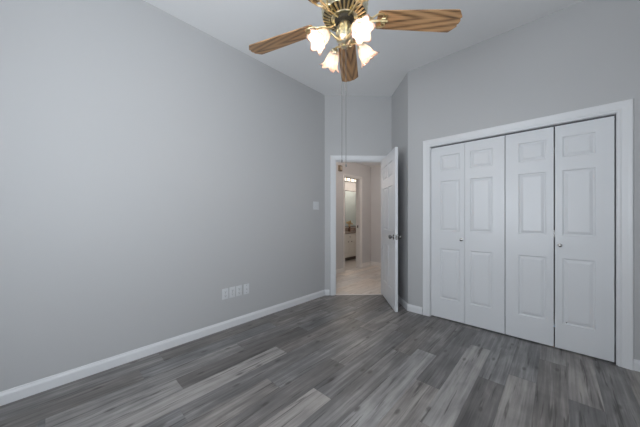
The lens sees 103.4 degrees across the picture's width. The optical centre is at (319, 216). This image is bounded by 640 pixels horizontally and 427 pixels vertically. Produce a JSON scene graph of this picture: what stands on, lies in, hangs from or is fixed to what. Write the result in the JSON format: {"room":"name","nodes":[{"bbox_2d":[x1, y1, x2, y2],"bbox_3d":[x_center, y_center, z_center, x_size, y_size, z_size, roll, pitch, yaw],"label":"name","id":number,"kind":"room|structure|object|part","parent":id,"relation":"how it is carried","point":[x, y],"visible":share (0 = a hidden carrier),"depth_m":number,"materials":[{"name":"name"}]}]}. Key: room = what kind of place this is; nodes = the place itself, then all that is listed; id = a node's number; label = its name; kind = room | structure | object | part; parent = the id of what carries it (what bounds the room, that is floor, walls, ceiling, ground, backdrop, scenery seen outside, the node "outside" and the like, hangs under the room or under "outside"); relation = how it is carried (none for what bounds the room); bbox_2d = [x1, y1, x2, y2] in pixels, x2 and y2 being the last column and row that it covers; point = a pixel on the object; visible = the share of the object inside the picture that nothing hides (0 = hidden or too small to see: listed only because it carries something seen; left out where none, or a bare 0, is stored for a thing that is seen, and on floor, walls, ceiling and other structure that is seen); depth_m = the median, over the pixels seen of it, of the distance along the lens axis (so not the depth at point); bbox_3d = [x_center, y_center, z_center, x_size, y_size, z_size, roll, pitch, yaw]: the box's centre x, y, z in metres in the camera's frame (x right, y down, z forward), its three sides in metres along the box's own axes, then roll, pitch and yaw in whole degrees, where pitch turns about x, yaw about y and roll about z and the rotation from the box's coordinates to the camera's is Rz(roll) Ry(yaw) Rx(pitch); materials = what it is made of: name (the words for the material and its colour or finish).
{"room":"empty bedroom","nodes":[
{"label":"empty bedroom","id":0,"kind":"room"},
{"bbox_2d":[0,0,324,391],"bbox_3d":[-1.270,-0.325,2.506,0.115,3.050,4.011,0,0,43],"label":"wall","id":1,"kind":"structure","parent":0,"point":[152,167],"depth_m":2.14,"materials":[{"name":"grey paint"}]},
{"bbox_2d":[222,288,227,299],"bbox_3d":[-1.009,0.825,2.694,0.009,0.115,0.069,0,0,43],"label":"wall outlet","id":2,"kind":"object","parent":1,"relation":"attached to","point":[224,291],"visible":1,"depth_m":2.69,"materials":[{"name":"white plastic"}]},
{"bbox_2d":[229,286,234,297],"bbox_3d":[-0.955,0.825,2.753,0.009,0.115,0.069,0,0,43],"label":"wall outlet","id":3,"kind":"object","parent":1,"relation":"attached to","point":[231,289],"visible":1,"depth_m":2.74,"materials":[{"name":"white plastic"}]},
{"bbox_2d":[236,285,241,295],"bbox_3d":[-0.900,0.825,2.811,0.009,0.115,0.069,0,0,43],"label":"wall outlet","id":4,"kind":"object","parent":1,"relation":"attached to","point":[238,288],"visible":1,"depth_m":2.81,"materials":[{"name":"white plastic"}]},
{"bbox_2d":[244,283,248,293],"bbox_3d":[-0.836,0.825,2.876,0.014,0.115,0.069,0,0,43],"label":"cable plate","id":5,"kind":"object","parent":1,"relation":"attached to","point":[246,286],"visible":1,"depth_m":2.88,"materials":[{"name":"white plastic"}]},
{"bbox_2d":[313,201,318,209],"bbox_3d":[-0.053,-0.160,3.706,0.020,0.118,0.118,0,0,43],"label":"light switch","id":6,"kind":"object","parent":1,"relation":"attached to","point":[315,204],"visible":1,"depth_m":3.70,"materials":[{"name":"white plastic"}]},
{"bbox_2d":[0,290,639,405],"bbox_3d":[0.138,1.157,1.374,3.488,0.085,4.053,0,0,43],"label":"baseboard","id":7,"kind":"structure","parent":1,"relation":"attached to","point":[25,390],"depth_m":2.08,"materials":[{"name":"white paint"}]},
{"bbox_2d":[0,259,639,426],"bbox_3d":[0.707,1.210,3.559,5.665,0.020,8.040,0,0,43],"label":"floor","id":8,"kind":"structure","parent":0,"point":[327,360],"depth_m":1.85,"materials":[{"name":"grey wood"}]},
{"bbox_2d":[345,233,355,260],"bbox_3d":[0.876,0.833,7.305,0.529,0.735,1.320,0,0,43],"label":"vanity cabinet","id":9,"kind":"object","parent":8,"relation":"on","point":[350,239],"visible":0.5,"depth_m":6.92,"materials":[{"name":"white paint"}]},
{"bbox_3d":[0.703,0.865,6.791,0.020,0.440,0.273,0,0,43],"label":"cabinet door","id":10,"kind":"part","parent":9,"relation":"part of","materials":[{"name":"white paint"}]},
{"bbox_3d":[0.800,0.555,6.894,0.020,0.140,0.555,0,0,43],"label":"drawer","id":11,"kind":"part","parent":9,"relation":"part of","materials":[{"name":"white paint"}]},
{"bbox_2d":[345,227,355,233],"bbox_3d":[0.866,0.405,7.322,0.550,0.120,1.350,0,0,43],"label":"countertop","id":12,"kind":"structure","parent":9,"relation":"on","point":[346,229],"depth_m":7.24,"materials":[{"name":"beige stone"}]},
{"bbox_2d":[346,220,352,230],"bbox_3d":[0.867,0.272,7.399,0.191,0.314,0.184,0,0,43],"label":"flower vase","id":13,"kind":"object","parent":12,"relation":"on","point":[350,222],"visible":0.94,"depth_m":7.38,"materials":[{"name":"brown ceramic"}]},
{"bbox_3d":[0.896,0.865,6.997,0.020,0.440,0.273,0,0,43],"label":"cabinet door","id":14,"kind":"part","parent":9,"relation":"part of","materials":[{"name":"white paint"}]},
{"bbox_2d":[336,294,381,294],"bbox_3d":[0.601,1.198,3.885,0.726,0.004,0.030,0,0,-2],"label":"threshold","id":15,"kind":"object","parent":8,"relation":"on","point":[336,294],"visible":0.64,"depth_m":3.88,"materials":[{"name":"white wood"}]},
{"bbox_2d":[345,181,355,227],"bbox_3d":[0.399,-0.020,7.300,0.100,2.440,3.000,0,0,43],"label":"wall","id":16,"kind":"structure","parent":0,"point":[350,186],"depth_m":7.81,"materials":[{"name":"grey paint"}]},
{"bbox_2d":[345,190,355,226],"bbox_3d":[0.853,-0.235,7.697,0.016,1.110,1.480,0,0,43],"label":"bathroom mirror","id":17,"kind":"object","parent":16,"relation":"attached to","point":[350,196],"visible":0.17,"depth_m":7.79,"materials":[{"name":"white mirror"}]},
{"bbox_2d":[345,178,355,182],"bbox_3d":[0.901,-1.125,7.652,0.148,0.120,1.240,0,0,43],"label":"vanity light","id":18,"kind":"object","parent":16,"relation":"attached to","point":[346,179],"visible":0.23,"depth_m":7.69,"materials":[{"name":"white glass"}]},
{"bbox_2d":[336,162,370,269],"bbox_3d":[0.669,-0.020,5.745,0.120,2.440,4.900,0,0,43],"label":"wall","id":19,"kind":"structure","parent":0,"point":[356,169],"depth_m":5.90,"materials":[{"name":"grey paint"}]},
{"bbox_2d":[336,268,343,273],"bbox_3d":[-0.190,1.157,4.731,0.013,0.085,2.045,0,0,43],"label":"baseboard","id":20,"kind":"structure","parent":19,"relation":"attached to","point":[341,269],"depth_m":5.38,"materials":[{"name":"white wood"}]},
{"bbox_2d":[343,173,361,271],"bbox_3d":[0.709,0.133,5.773,0.139,2.135,0.704,0,0,43],"label":"door frame","id":21,"kind":"structure","parent":19,"relation":"attached to","point":[344,175],"depth_m":5.96,"materials":[{"name":"white wood"}]},
{"bbox_2d":[325,95,391,289],"bbox_3d":[0.585,-0.325,3.927,1.029,3.050,0.115,0,0,-2],"label":"wall","id":22,"kind":"structure","parent":0,"point":[354,125],"depth_m":3.87,"materials":[{"name":"grey paint"}]},
{"bbox_2d":[330,155,385,294],"bbox_3d":[0.600,0.134,3.918,0.888,2.133,0.134,0,0,-2],"label":"door frame","id":23,"kind":"structure","parent":22,"relation":"attached to","point":[333,158],"depth_m":3.85,"materials":[{"name":"white paint"}]},
{"bbox_2d":[382,147,401,311],"bbox_3d":[0.959,0.162,3.513,0.163,2.052,0.749,0,0,1],"label":"door","id":24,"kind":"structure","parent":22,"relation":"in","point":[390,236],"depth_m":3.37,"materials":[{"name":"white paint"}]},
{"bbox_2d":[143,0,583,95],"bbox_3d":[0.301,-1.880,1.501,3.653,0.060,4.692,0,0,43],"label":"ceiling","id":25,"kind":"structure","parent":0,"point":[239,24],"depth_m":2.51,"materials":[{"name":"white paint"}]},
{"bbox_2d":[249,0,461,166],"bbox_3d":[0.094,-1.061,1.347,1.164,1.578,1.226,0,0,-41],"label":"ceiling fan","id":26,"kind":"object","parent":25,"relation":"hanging from","point":[350,20],"visible":1,"depth_m":1.39,"materials":[{"name":"brown wood"}]},
{"bbox_3d":[-0.240,-1.092,1.573,0.467,0.006,0.134,0,10,25],"label":"fan blade","id":27,"kind":"part","parent":26,"relation":"part of","materials":[{"name":"brown wood"}]},
{"bbox_3d":[0.006,-0.942,1.335,0.120,0.095,0.135,25,-25,42],"label":"lamp shade","id":28,"kind":"part","parent":26,"relation":"part of","materials":[{"name":"white glass"}]},
{"bbox_3d":[0.012,-0.949,1.338,0.040,0.058,0.040,25,-25,42],"label":"bulb","id":29,"kind":"part","parent":26,"relation":"part of","materials":[{"name":"white glass"}]},
{"bbox_3d":[0.072,-0.942,1.528,0.135,0.095,0.120,-25,60,-42],"label":"lamp shade","id":30,"kind":"part","parent":26,"relation":"part of","materials":[{"name":"white glass"}]},
{"bbox_2d":[331,48,338,53],"bbox_3d":[0.088,-0.977,1.495,0.049,0.028,0.049,-25,60,-42],"label":"socket","id":31,"kind":"object","parent":26,"relation":"attached to","point":[334,50],"depth_m":1.48,"materials":[{"name":"gold metal"}]},
{"bbox_3d":[0.203,-1.092,1.806,0.134,0.006,0.467,-10,-2,9],"label":"fan blade","id":32,"kind":"part","parent":26,"relation":"part of","materials":[{"name":"brown wood"}]},
{"bbox_3d":[0.195,-0.949,1.275,0.040,0.058,0.040,25,-60,-42],"label":"bulb","id":33,"kind":"part","parent":26,"relation":"part of","materials":[{"name":"white glass"}]},
{"bbox_3d":[0.198,-0.942,1.269,0.135,0.095,0.120,25,-60,-42],"label":"lamp shade","id":34,"kind":"part","parent":26,"relation":"part of","materials":[{"name":"white glass"}]},
{"bbox_3d":[0.265,-0.942,1.462,0.120,0.095,0.135,-25,25,42],"label":"lamp shade","id":35,"kind":"part","parent":26,"relation":"part of","materials":[{"name":"white glass"}]},
{"bbox_3d":[0.549,-1.092,1.409,0.467,0.006,0.134,0,-10,-2],"label":"fan blade","id":36,"kind":"part","parent":26,"relation":"part of","materials":[{"name":"brown wood"}]},
{"bbox_2d":[355,162,380,166],"bbox_3d":[0.981,-1.265,4.323,2.480,0.050,3.250,0,0,43],"label":"ceiling","id":37,"kind":"structure","parent":0,"point":[363,163],"depth_m":5.91,"materials":[{"name":"white paint"}]},
{"bbox_2d":[371,165,380,262],"bbox_3d":[2.163,-0.020,5.511,2.380,2.440,0.100,0,0,43],"label":"wall","id":38,"kind":"structure","parent":0,"point":[375,170],"depth_m":6.17,"materials":[{"name":"grey paint"}]},
{"bbox_2d":[362,261,380,266],"bbox_3d":[1.955,1.157,5.363,2.280,0.085,0.400,0,0,43],"label":"baseboard","id":39,"kind":"structure","parent":38,"relation":"attached to","point":[370,262],"depth_m":6.16,"materials":[{"name":"white wood"}]},
{"bbox_2d":[392,72,407,302],"bbox_3d":[1.170,-0.325,3.568,0.117,3.050,0.678,0,0,-2],"label":"wall","id":40,"kind":"structure","parent":0,"point":[400,96],"depth_m":3.42,"materials":[{"name":"grey paint"}]},
{"bbox_2d":[398,295,422,313],"bbox_3d":[1.120,1.157,3.480,0.121,0.085,0.815,0,0,-11],"label":"baseboard","id":41,"kind":"structure","parent":40,"relation":"attached to","point":[412,308],"depth_m":3.19,"materials":[{"name":"white paint"}]},
{"bbox_2d":[408,0,639,364],"bbox_3d":[2.041,-0.325,2.446,2.406,3.050,0.115,0,0,43],"label":"wall","id":42,"kind":"structure","parent":0,"point":[586,53],"depth_m":2.40,"materials":[{"name":"grey paint"}]},
{"bbox_2d":[431,143,464,323],"bbox_3d":[1.470,0.191,2.923,0.360,2.019,0.072,0,0,43],"label":"door","id":43,"kind":"structure","parent":42,"relation":"in","point":[447,162],"depth_m":2.92,"materials":[{"name":"white paint"}]},
{"bbox_2d":[465,136,504,333],"bbox_3d":[1.747,0.184,2.690,0.360,2.007,0.033,0,0,43],"label":"door","id":44,"kind":"structure","parent":42,"relation":"in","point":[484,158],"depth_m":2.67,"materials":[{"name":"white paint"}]},
{"bbox_2d":[432,115,614,147],"bbox_3d":[1.891,-0.822,2.573,1.452,0.024,0.025,0,0,43],"label":"door track","id":45,"kind":"object","parent":42,"relation":"attached to","point":[610,115],"visible":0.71,"depth_m":2.41,"materials":[{"name":"grey"}]},
{"bbox_2d":[423,99,633,369],"bbox_3d":[1.892,0.139,2.573,1.637,2.122,0.134,0,0,43],"label":"door frame","id":46,"kind":"structure","parent":42,"relation":"attached to","point":[625,109],"depth_m":2.02,"materials":[{"name":"white paint"}]},
{"bbox_2d":[505,127,553,346],"bbox_3d":[2.015,0.184,2.438,0.363,2.007,0.033,0,0,43],"label":"door","id":47,"kind":"structure","parent":42,"relation":"in","point":[529,155],"depth_m":2.42,"materials":[{"name":"white paint"}]},
{"bbox_2d":[555,116,613,361],"bbox_3d":[2.266,0.191,2.177,0.354,2.019,0.072,0,0,43],"label":"door","id":48,"kind":"structure","parent":42,"relation":"in","point":[584,151],"depth_m":2.17,"materials":[{"name":"white paint"}]},
{"bbox_2d":[554,129,554,325],"bbox_3d":[2.137,-0.070,2.835,1.852,2.540,0.585,0,0,43],"label":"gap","id":49,"kind":"structure","parent":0,"point":[554,129],"depth_m":2.77,"materials":[{"name":"grey paint"}]}
]}

